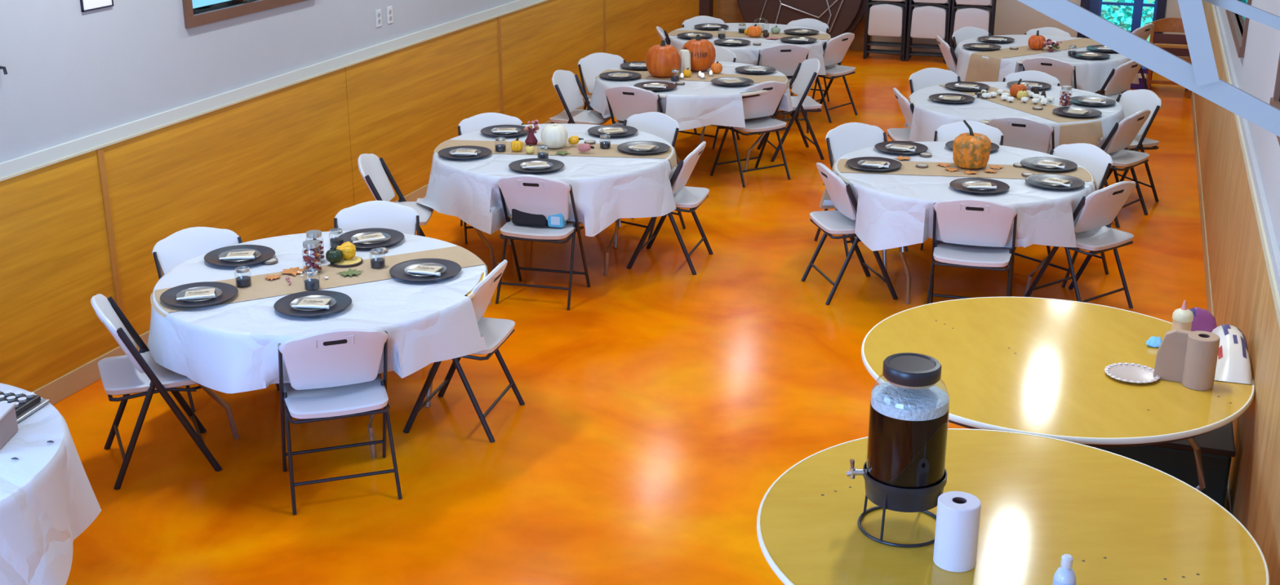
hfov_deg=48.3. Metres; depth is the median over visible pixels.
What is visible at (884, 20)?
folded chair
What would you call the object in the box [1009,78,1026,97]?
pumpkin
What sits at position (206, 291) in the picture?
napkin
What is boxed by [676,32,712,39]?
charger plate
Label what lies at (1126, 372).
plate
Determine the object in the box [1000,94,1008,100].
cotton boll
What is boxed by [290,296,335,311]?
plate
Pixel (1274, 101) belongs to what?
window
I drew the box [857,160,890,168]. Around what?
plate
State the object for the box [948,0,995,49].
folded chair
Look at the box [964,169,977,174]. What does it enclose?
leaf
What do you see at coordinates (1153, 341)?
wrapper
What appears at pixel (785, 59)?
folding chair
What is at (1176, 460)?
storage tote
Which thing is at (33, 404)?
cups
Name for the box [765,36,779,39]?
leaf
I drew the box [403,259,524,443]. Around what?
folding chair
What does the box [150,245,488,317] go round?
table runner
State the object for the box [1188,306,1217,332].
packet
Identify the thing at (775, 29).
gourd
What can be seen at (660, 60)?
pumpkin
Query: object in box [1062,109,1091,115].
plate
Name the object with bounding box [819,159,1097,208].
table runner
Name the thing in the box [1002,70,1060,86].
folding chair
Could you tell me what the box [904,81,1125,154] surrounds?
tablecloth
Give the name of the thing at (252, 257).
cutlery
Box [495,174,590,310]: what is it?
folding chair
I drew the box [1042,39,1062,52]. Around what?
flower garland
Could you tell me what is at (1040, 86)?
cutlery
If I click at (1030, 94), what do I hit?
cotton boll
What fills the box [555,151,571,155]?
leaf
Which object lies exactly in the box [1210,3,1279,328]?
trim
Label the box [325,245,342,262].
gourd
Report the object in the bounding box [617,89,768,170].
round table
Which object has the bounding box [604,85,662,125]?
folding chair
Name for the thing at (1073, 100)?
charger plate
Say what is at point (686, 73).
gourd
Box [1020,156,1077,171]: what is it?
charger plate
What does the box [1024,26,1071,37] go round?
folding chair
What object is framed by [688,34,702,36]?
napkin
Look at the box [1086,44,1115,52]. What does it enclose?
charger plate
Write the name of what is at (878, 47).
baseboard
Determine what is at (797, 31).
napkin
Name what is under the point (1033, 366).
round table
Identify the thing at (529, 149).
gourd
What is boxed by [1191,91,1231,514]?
baseboard
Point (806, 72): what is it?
folding chair
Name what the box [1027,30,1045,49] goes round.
pumpkin
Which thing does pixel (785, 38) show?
charger plate
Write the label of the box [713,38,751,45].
charger plate
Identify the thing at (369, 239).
cutlery
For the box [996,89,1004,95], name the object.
cotton boll
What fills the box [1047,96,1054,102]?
cotton boll
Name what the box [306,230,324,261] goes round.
candy jar
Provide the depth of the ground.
20.69 m
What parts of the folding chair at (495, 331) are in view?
leg, leg, leg, seat frame, backrest, seat, leg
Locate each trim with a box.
[0,0,548,182]
[698,0,713,17]
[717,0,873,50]
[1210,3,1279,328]
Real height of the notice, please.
0.350 m
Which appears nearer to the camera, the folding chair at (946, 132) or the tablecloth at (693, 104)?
the folding chair at (946, 132)
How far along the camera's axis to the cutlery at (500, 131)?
9.53 m
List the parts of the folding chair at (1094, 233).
leg, leg, leg, seat frame, seat, backrest, leg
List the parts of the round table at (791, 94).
leg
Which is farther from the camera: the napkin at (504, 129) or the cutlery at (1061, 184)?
the napkin at (504, 129)
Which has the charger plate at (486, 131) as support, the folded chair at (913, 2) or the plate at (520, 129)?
the plate at (520, 129)
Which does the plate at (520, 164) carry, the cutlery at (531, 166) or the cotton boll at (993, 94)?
the cutlery at (531, 166)
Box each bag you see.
[511,208,547,226]
[1152,328,1193,382]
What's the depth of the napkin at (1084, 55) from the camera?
12.37 m
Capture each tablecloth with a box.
[0,382,101,584]
[147,231,491,393]
[416,123,676,236]
[589,61,792,131]
[668,22,830,76]
[822,141,1096,251]
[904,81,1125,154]
[954,35,1139,93]
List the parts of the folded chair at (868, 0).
leg, seat, leg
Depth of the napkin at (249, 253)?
6.98 m
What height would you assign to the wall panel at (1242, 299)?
1.190 m
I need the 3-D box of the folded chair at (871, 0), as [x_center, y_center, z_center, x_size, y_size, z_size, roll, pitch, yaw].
[2.877,-3.208,16.519,0.472,0.975,0.042,6,20,17]
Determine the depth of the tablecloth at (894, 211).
8.16 m
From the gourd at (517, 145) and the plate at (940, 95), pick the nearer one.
the gourd at (517, 145)
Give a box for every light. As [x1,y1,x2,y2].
[700,73,705,79]
[708,70,713,76]
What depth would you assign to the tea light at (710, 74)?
11.53 m
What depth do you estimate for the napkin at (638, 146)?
9.11 m
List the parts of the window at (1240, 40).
pane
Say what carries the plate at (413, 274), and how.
on the charger plate at (397, 271)
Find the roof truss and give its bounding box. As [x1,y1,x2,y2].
[1017,0,1279,137]
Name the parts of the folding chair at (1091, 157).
leg, leg, backrest, leg, leg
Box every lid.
[262,257,278,264]
[376,247,387,253]
[584,140,595,144]
[675,81,684,84]
[752,42,761,45]
[915,163,928,168]
[920,152,932,157]
[1013,163,1025,168]
[1021,172,1034,177]
[1032,106,1043,110]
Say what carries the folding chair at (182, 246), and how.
on the floor
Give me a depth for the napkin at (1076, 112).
10.15 m
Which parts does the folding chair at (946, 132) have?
leg, backrest, leg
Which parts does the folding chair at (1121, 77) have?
leg, seat, backrest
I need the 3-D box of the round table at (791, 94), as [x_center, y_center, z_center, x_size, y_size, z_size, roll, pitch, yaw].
[1.034,-2.091,13.665,1.524,0.746,1.524,1,19,4]
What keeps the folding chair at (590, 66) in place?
on the floor
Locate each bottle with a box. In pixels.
[1053,554,1076,584]
[1171,300,1193,331]
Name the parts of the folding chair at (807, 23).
backrest, leg, leg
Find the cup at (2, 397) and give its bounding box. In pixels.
[0,395,4,400]
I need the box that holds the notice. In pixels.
[80,0,113,12]
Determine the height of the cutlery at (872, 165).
0.020 m
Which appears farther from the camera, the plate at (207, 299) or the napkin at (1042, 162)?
the napkin at (1042, 162)
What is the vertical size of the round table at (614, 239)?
0.746 m
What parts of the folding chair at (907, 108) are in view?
seat, backrest, leg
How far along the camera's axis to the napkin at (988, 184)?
8.25 m
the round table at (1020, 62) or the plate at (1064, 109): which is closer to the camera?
the plate at (1064, 109)
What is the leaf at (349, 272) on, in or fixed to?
on the table runner at (260, 287)
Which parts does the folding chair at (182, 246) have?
leg, backrest, leg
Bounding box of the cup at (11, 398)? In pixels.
[6,395,15,401]
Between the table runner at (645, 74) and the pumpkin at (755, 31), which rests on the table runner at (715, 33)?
the pumpkin at (755, 31)
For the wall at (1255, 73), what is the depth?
6.77 m
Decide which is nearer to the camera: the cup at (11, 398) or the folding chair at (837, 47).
the cup at (11, 398)
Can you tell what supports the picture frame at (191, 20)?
in the wall at (73, 73)
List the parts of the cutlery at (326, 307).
handle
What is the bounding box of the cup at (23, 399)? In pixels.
[17,396,26,403]
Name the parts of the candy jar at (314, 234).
jar lid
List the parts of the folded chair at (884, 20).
leg, leg, seat, seat frame, backrest, leg, leg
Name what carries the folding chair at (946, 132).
on the floor
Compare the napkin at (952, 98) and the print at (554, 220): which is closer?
the print at (554, 220)
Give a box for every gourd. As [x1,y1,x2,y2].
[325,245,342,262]
[329,241,355,259]
[511,137,523,151]
[525,144,534,153]
[568,135,583,144]
[577,143,594,151]
[678,47,690,73]
[682,67,691,77]
[762,31,768,37]
[770,25,780,33]
[1016,89,1027,99]
[1025,84,1031,90]
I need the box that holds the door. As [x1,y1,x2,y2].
[1076,0,1166,38]
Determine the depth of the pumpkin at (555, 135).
9.10 m
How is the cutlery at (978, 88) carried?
on the plate at (954, 85)
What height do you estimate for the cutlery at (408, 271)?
0.020 m
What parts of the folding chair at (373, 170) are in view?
leg, backrest, leg, seat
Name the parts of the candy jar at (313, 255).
jar lid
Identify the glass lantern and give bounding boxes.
[757,22,768,32]
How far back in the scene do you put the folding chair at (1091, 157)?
9.00 m
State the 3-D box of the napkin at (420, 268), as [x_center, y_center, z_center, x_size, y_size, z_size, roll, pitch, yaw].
[-1.017,-0.110,6.768,0.130,0.011,0.106,7,20,18]
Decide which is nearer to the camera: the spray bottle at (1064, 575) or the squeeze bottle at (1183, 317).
the spray bottle at (1064, 575)
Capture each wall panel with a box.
[0,0,716,392]
[1193,0,1279,584]
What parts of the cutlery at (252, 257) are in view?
handle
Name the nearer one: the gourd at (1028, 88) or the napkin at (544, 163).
the napkin at (544, 163)
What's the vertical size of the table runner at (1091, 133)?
0.298 m
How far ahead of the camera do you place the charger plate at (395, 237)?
7.30 m
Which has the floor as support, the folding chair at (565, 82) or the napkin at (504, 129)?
the folding chair at (565, 82)
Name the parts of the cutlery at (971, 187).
handle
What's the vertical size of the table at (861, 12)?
1.526 m
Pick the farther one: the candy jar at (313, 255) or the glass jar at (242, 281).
the candy jar at (313, 255)
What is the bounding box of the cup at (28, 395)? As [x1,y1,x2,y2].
[25,392,34,398]
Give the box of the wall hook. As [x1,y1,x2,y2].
[0,66,7,75]
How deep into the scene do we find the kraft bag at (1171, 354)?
5.52 m
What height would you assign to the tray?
0.035 m
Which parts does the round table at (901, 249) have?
leg, leg, leg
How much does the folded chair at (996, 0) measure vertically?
0.975 m
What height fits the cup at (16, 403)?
0.014 m
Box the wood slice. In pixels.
[329,256,362,267]
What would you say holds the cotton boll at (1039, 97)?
on the tablecloth at (928, 115)
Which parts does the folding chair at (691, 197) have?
leg, leg, leg, backrest, seat, seat frame, leg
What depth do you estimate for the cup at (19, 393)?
5.29 m
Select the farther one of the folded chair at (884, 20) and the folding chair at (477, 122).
the folded chair at (884, 20)
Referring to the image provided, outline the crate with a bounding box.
[1129,66,1152,89]
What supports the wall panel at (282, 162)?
attached to the wall at (73, 73)
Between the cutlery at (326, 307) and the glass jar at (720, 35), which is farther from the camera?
the glass jar at (720, 35)
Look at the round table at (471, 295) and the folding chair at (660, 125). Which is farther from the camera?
the folding chair at (660, 125)
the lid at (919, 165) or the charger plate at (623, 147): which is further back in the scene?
the charger plate at (623, 147)
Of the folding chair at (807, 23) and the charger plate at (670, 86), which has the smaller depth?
the charger plate at (670, 86)
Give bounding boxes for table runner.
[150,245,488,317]
[431,140,677,168]
[595,69,789,88]
[669,30,831,40]
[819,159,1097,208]
[938,84,1102,146]
[964,38,1102,82]
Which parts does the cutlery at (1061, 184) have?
handle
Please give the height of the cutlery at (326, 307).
0.020 m
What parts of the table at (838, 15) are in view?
leg, leg, leg, leg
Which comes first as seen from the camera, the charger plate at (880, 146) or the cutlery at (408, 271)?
the cutlery at (408, 271)
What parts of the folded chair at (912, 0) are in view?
leg, seat, leg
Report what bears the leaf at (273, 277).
on the table runner at (260, 287)
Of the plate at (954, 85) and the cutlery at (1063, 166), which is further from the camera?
the plate at (954, 85)
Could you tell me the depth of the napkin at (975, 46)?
12.79 m
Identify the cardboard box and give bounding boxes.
[0,403,17,448]
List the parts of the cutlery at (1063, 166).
handle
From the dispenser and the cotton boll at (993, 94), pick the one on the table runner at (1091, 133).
the cotton boll at (993, 94)
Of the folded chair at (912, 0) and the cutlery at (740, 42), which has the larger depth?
the folded chair at (912, 0)
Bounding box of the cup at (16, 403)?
[11,401,18,408]
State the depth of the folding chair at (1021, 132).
9.87 m
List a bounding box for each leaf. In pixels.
[263,274,280,280]
[280,266,304,276]
[335,268,364,276]
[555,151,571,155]
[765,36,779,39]
[895,155,911,159]
[937,162,951,167]
[944,167,959,172]
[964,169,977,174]
[983,168,997,173]
[989,164,1004,169]
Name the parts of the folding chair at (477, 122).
leg, backrest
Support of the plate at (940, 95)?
on the charger plate at (934, 97)
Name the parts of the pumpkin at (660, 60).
stem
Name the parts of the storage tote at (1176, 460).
tote lid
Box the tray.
[0,391,49,423]
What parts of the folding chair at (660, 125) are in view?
backrest, leg, leg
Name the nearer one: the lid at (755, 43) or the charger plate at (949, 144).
the charger plate at (949, 144)
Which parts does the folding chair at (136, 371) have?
backrest, leg, leg, seat, seat frame, leg, leg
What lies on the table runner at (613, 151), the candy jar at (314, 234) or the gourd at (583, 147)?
the gourd at (583, 147)
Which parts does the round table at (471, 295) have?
leg, leg, leg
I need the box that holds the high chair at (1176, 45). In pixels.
[1146,17,1191,98]
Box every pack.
[547,213,566,227]
[1211,324,1253,385]
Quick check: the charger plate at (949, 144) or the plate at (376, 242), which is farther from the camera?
the charger plate at (949, 144)
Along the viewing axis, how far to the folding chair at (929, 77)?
11.54 m
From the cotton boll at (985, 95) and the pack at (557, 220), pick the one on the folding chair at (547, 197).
the pack at (557, 220)
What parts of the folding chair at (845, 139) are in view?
leg, leg, backrest, leg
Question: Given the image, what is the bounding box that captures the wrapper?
[1146,336,1162,347]
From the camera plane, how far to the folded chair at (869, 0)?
16.54 m
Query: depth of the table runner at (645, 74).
11.50 m
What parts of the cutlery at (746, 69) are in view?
handle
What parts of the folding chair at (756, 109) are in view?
leg, leg, seat frame, seat, backrest, leg, leg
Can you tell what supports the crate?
on the floor
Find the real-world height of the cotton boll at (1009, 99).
0.041 m
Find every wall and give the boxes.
[0,0,516,163]
[716,0,1188,57]
[1218,0,1279,253]
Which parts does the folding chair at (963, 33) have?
leg, backrest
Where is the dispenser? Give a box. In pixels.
[845,352,950,547]
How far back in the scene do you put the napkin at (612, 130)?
9.57 m
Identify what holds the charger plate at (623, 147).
on the table runner at (613, 151)
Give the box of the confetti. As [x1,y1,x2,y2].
[285,271,328,284]
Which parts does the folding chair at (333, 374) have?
leg, leg, seat, backrest, seat frame, leg, leg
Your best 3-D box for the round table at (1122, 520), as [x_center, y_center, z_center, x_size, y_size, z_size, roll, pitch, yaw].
[1.125,1.090,4.540,1.524,0.744,1.524,-1,19,-4]
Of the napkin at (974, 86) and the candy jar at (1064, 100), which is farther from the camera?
the napkin at (974, 86)
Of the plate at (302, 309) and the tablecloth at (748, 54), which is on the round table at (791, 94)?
the tablecloth at (748, 54)
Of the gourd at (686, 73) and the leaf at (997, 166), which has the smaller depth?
the leaf at (997, 166)
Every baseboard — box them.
[31,103,593,405]
[871,45,955,53]
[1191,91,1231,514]
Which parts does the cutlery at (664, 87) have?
handle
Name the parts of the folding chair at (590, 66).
leg, seat, backrest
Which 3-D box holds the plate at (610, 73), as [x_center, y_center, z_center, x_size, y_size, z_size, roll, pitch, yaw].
[-0.158,-1.743,11.472,0.202,0.012,0.199,1,19,2]
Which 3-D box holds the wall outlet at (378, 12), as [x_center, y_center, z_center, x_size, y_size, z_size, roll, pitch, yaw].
[-1.800,-1.891,9.835,0.009,0.116,0.072,7,20,18]
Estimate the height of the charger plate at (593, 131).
0.020 m
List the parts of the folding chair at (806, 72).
leg, leg, seat, leg, seat frame, backrest, leg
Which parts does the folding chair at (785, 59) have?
leg, backrest, seat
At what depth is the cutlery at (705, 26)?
13.85 m
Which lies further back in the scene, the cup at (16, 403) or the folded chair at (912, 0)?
the folded chair at (912, 0)
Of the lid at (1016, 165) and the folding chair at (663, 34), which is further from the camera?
the folding chair at (663, 34)
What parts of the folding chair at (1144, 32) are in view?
backrest, leg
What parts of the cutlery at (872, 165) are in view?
handle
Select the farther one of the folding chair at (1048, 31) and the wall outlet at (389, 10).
the folding chair at (1048, 31)
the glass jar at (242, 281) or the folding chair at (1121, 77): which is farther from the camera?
the folding chair at (1121, 77)
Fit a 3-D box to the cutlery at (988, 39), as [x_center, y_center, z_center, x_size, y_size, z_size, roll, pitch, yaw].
[3.292,-2.329,13.142,0.166,0.020,0.020,6,20,15]
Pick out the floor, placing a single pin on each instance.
(658, 417)
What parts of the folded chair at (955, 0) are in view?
leg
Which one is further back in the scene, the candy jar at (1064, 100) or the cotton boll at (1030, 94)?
the cotton boll at (1030, 94)
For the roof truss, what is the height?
1.202 m
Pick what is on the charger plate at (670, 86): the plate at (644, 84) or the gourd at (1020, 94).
the plate at (644, 84)
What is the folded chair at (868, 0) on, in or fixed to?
on the floor
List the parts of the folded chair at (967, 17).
leg, leg, seat, seat frame, backrest, leg, leg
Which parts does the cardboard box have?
box lid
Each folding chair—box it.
[90,293,222,489]
[151,226,279,411]
[277,328,402,515]
[333,200,420,235]
[357,153,433,236]
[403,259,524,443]
[457,112,523,244]
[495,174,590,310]
[549,70,611,124]
[577,52,626,110]
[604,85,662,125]
[614,111,685,240]
[626,141,713,275]
[656,26,670,44]
[678,46,739,149]
[681,15,725,27]
[710,80,791,187]
[756,44,808,134]
[757,58,824,162]
[786,18,829,102]
[790,32,857,123]
[800,162,897,305]
[813,122,907,257]
[887,88,914,142]
[908,67,960,93]
[920,120,1003,249]
[926,197,1017,304]
[935,35,957,73]
[948,26,991,70]
[987,115,1054,153]
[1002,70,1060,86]
[1004,142,1112,288]
[1022,57,1076,88]
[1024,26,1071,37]
[1024,181,1136,308]
[1094,23,1155,93]
[1096,60,1142,102]
[1100,109,1151,227]
[1102,89,1161,202]
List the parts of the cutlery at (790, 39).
handle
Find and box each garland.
[973,89,991,97]
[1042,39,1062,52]
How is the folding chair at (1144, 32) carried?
on the floor
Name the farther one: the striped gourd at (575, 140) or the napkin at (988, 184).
the striped gourd at (575, 140)
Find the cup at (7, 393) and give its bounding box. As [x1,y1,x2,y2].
[3,390,12,395]
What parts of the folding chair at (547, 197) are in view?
leg, leg, backrest, seat, seat frame, leg, leg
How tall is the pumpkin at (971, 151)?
0.290 m
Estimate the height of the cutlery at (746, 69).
0.020 m
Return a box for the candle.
[757,22,764,31]
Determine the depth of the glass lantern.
13.66 m
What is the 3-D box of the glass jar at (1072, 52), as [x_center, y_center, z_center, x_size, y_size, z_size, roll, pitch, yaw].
[3.771,-2.110,12.445,0.074,0.085,0.074,7,20,18]
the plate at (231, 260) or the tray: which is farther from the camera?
the plate at (231, 260)
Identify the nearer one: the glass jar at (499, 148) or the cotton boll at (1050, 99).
the glass jar at (499, 148)
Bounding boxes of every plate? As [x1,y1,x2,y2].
[160,281,238,306]
[177,287,222,302]
[204,244,275,266]
[221,248,260,262]
[273,290,351,316]
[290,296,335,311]
[337,228,404,248]
[351,237,389,244]
[389,258,461,281]
[404,263,446,276]
[437,146,491,159]
[448,151,480,156]
[480,124,528,137]
[490,128,520,134]
[508,158,564,173]
[520,164,553,169]
[587,124,637,137]
[597,128,627,134]
[599,71,641,79]
[608,73,632,78]
[617,141,670,154]
[620,61,647,70]
[627,144,659,151]
[633,81,677,90]
[642,84,667,88]
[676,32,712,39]
[693,23,728,30]
[711,76,753,86]
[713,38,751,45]
[720,79,745,84]
[734,65,776,74]
[780,36,817,43]
[783,28,818,35]
[845,156,902,171]
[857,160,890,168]
[874,141,928,154]
[885,146,917,151]
[928,93,975,103]
[937,95,965,101]
[945,81,989,91]
[945,140,999,151]
[949,177,1009,193]
[954,84,980,88]
[961,181,997,190]
[962,43,1000,50]
[977,35,1014,43]
[1006,80,1051,89]
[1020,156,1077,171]
[1025,173,1084,189]
[1032,163,1065,168]
[1037,177,1072,186]
[1052,106,1102,117]
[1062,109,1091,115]
[1069,51,1110,58]
[1070,96,1115,106]
[1077,53,1101,57]
[1077,99,1106,104]
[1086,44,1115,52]
[1104,362,1160,383]
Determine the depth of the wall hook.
6.59 m
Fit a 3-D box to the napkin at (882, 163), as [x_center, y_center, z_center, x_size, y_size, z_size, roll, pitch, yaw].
[1.431,-0.789,8.723,0.130,0.011,0.106,9,21,23]
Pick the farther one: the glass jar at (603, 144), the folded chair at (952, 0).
the folded chair at (952, 0)
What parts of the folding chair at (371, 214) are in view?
leg, leg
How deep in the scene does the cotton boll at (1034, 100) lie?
10.48 m
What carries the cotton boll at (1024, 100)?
on the table runner at (1091, 133)
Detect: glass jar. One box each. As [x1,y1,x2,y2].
[234,266,252,287]
[302,268,319,289]
[328,228,344,247]
[369,248,386,268]
[495,137,506,151]
[537,144,549,159]
[600,133,610,148]
[671,69,679,80]
[718,28,724,38]
[737,23,745,33]
[1067,45,1076,56]
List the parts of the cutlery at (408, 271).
handle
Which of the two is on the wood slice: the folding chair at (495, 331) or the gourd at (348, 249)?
the gourd at (348, 249)
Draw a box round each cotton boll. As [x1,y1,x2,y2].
[982,93,989,98]
[990,92,997,97]
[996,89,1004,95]
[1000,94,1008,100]
[1001,92,1009,97]
[1007,96,1013,102]
[1021,97,1028,102]
[1027,92,1034,97]
[1031,97,1039,104]
[1032,93,1039,98]
[1037,95,1044,100]
[1040,99,1047,105]
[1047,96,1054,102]
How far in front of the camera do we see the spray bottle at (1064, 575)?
3.94 m
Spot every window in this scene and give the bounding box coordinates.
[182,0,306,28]
[1225,0,1252,57]
[1269,53,1279,146]
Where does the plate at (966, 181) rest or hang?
on the charger plate at (956, 184)
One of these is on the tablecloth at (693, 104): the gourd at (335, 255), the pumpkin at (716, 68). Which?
the pumpkin at (716, 68)
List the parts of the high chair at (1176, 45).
leg, leg, foot rail, curved rail, panel, seat, leg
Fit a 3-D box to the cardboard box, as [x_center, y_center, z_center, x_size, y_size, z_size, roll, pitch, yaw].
[-2.348,0.475,4.985,0.264,0.105,0.204,0,19,-1]
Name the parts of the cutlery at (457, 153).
handle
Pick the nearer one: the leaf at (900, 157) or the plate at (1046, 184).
the plate at (1046, 184)
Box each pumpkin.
[541,123,568,149]
[645,40,679,77]
[681,35,715,71]
[711,61,722,73]
[746,23,762,37]
[952,120,991,169]
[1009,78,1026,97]
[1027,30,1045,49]
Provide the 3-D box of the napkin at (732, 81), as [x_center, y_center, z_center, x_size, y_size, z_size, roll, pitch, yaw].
[0.728,-1.665,11.235,0.130,0.011,0.106,-5,20,-14]
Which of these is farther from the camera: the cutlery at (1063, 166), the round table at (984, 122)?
the round table at (984, 122)
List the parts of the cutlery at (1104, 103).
handle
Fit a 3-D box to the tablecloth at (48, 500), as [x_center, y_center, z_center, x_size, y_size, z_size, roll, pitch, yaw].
[-2.768,0.755,4.916,1.746,0.372,1.687,7,20,18]
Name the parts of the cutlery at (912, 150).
handle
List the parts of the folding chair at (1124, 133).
leg, leg, leg, seat, backrest, seat frame, leg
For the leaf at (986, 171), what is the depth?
8.60 m
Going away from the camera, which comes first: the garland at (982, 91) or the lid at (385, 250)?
the lid at (385, 250)
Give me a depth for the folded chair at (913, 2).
16.49 m
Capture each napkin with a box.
[184,288,214,299]
[226,250,255,259]
[297,298,331,308]
[355,232,386,243]
[409,265,443,275]
[454,149,476,155]
[496,128,516,133]
[525,161,548,168]
[602,127,623,133]
[612,73,628,77]
[631,144,656,150]
[648,84,665,88]
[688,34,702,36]
[722,79,742,83]
[748,67,764,70]
[794,30,809,32]
[862,160,886,167]
[888,144,914,150]
[942,96,961,100]
[956,84,977,88]
[967,182,991,186]
[973,44,990,48]
[1021,83,1038,87]
[1035,160,1062,167]
[1040,177,1069,185]
[1066,109,1088,114]
[1081,98,1102,102]
[1082,53,1097,56]
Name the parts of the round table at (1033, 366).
leg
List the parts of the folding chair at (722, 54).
leg, backrest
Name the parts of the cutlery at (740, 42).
handle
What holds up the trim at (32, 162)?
attached to the wall at (73, 73)
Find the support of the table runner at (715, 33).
on the tablecloth at (748, 54)
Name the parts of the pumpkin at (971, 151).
stem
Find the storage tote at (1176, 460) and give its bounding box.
[1094,421,1235,507]
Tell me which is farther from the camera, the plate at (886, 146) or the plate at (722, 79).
the plate at (722, 79)
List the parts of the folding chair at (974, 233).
leg, leg, seat frame, seat, backrest, leg, leg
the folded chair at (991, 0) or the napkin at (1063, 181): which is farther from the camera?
the folded chair at (991, 0)
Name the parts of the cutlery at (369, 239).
handle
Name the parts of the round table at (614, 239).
leg, leg, leg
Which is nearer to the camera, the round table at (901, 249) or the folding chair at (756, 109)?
the round table at (901, 249)
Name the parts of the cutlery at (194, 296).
handle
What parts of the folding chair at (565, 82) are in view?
leg, backrest, seat, leg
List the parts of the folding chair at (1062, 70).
leg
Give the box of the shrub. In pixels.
[1100,0,1247,31]
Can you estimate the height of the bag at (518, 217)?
0.146 m
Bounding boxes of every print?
[551,216,559,225]
[1190,307,1195,316]
[1217,345,1222,359]
[1221,324,1248,358]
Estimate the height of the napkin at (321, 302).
0.011 m
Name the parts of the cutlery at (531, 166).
handle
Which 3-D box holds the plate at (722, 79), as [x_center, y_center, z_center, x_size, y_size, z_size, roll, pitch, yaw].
[0.727,-1.661,11.236,0.202,0.012,0.199,-5,20,-14]
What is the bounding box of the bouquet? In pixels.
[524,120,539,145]
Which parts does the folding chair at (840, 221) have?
leg, seat, seat frame, backrest, leg, leg, leg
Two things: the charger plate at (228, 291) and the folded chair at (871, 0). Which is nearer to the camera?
the charger plate at (228, 291)
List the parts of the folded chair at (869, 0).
leg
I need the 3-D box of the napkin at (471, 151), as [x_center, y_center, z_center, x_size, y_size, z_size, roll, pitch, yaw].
[-1.103,-0.886,8.995,0.130,0.011,0.106,3,19,7]
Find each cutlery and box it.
[176,293,215,300]
[219,255,254,259]
[291,305,329,309]
[352,235,384,244]
[407,270,440,275]
[450,152,476,155]
[493,130,517,133]
[522,164,549,168]
[630,65,646,66]
[644,85,666,88]
[702,26,719,27]
[723,41,741,44]
[746,69,765,71]
[790,39,808,41]
[862,164,888,168]
[890,146,915,151]
[958,85,979,89]
[967,186,996,189]
[988,39,1006,41]
[1024,84,1042,88]
[1037,163,1065,168]
[1044,180,1071,187]
[1082,100,1106,104]
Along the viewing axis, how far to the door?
16.06 m
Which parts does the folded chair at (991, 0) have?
seat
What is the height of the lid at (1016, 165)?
0.013 m
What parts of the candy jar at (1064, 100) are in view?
jar lid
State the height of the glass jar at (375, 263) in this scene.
0.085 m
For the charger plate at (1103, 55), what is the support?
on the tablecloth at (1091, 74)
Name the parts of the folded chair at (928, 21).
leg, leg, seat, seat frame, backrest, leg, leg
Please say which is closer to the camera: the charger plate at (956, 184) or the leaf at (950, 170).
the charger plate at (956, 184)
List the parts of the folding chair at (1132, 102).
leg, leg, leg, backrest, seat, seat frame, leg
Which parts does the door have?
blue frame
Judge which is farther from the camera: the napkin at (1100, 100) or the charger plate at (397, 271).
the napkin at (1100, 100)
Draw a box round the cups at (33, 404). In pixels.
[0,391,40,416]
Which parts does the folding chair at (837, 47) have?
leg, leg, leg, seat frame, seat, backrest, leg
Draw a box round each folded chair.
[862,0,907,61]
[866,0,908,60]
[866,0,909,59]
[868,0,909,55]
[905,0,951,63]
[908,0,951,59]
[909,0,952,58]
[910,1,948,57]
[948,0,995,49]
[951,0,995,48]
[952,0,995,47]
[953,0,996,46]
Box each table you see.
[197,271,486,457]
[473,217,621,276]
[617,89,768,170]
[668,35,824,119]
[737,0,862,38]
[756,428,1270,584]
[837,175,1048,304]
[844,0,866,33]
[861,297,1254,491]
[910,98,989,124]
[1017,35,1099,93]
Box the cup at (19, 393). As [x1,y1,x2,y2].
[14,391,22,396]
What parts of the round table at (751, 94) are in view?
leg, leg, leg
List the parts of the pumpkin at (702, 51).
stem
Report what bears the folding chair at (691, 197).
on the floor
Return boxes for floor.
[53,49,1207,584]
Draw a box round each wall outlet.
[375,8,382,27]
[386,5,393,24]
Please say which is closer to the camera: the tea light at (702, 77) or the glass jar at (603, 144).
the glass jar at (603, 144)
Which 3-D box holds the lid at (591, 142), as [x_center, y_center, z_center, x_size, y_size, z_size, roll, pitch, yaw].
[-0.326,-0.981,9.305,0.076,0.013,0.076,7,20,18]
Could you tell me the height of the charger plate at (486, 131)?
0.020 m
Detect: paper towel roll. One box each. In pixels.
[933,491,981,572]
[1182,330,1220,391]
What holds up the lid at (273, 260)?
on the tablecloth at (232, 348)
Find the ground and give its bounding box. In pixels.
[1101,0,1155,41]
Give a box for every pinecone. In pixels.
[1031,87,1039,97]
[1040,89,1047,97]
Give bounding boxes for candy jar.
[302,240,321,272]
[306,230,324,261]
[1059,85,1072,106]
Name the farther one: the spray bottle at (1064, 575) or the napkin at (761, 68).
the napkin at (761, 68)
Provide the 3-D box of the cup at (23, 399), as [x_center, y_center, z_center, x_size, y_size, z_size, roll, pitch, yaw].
[-2.271,0.395,5.247,0.031,0.014,0.031,7,20,18]
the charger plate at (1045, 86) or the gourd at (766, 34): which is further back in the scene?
the gourd at (766, 34)
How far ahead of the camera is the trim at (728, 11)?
17.49 m

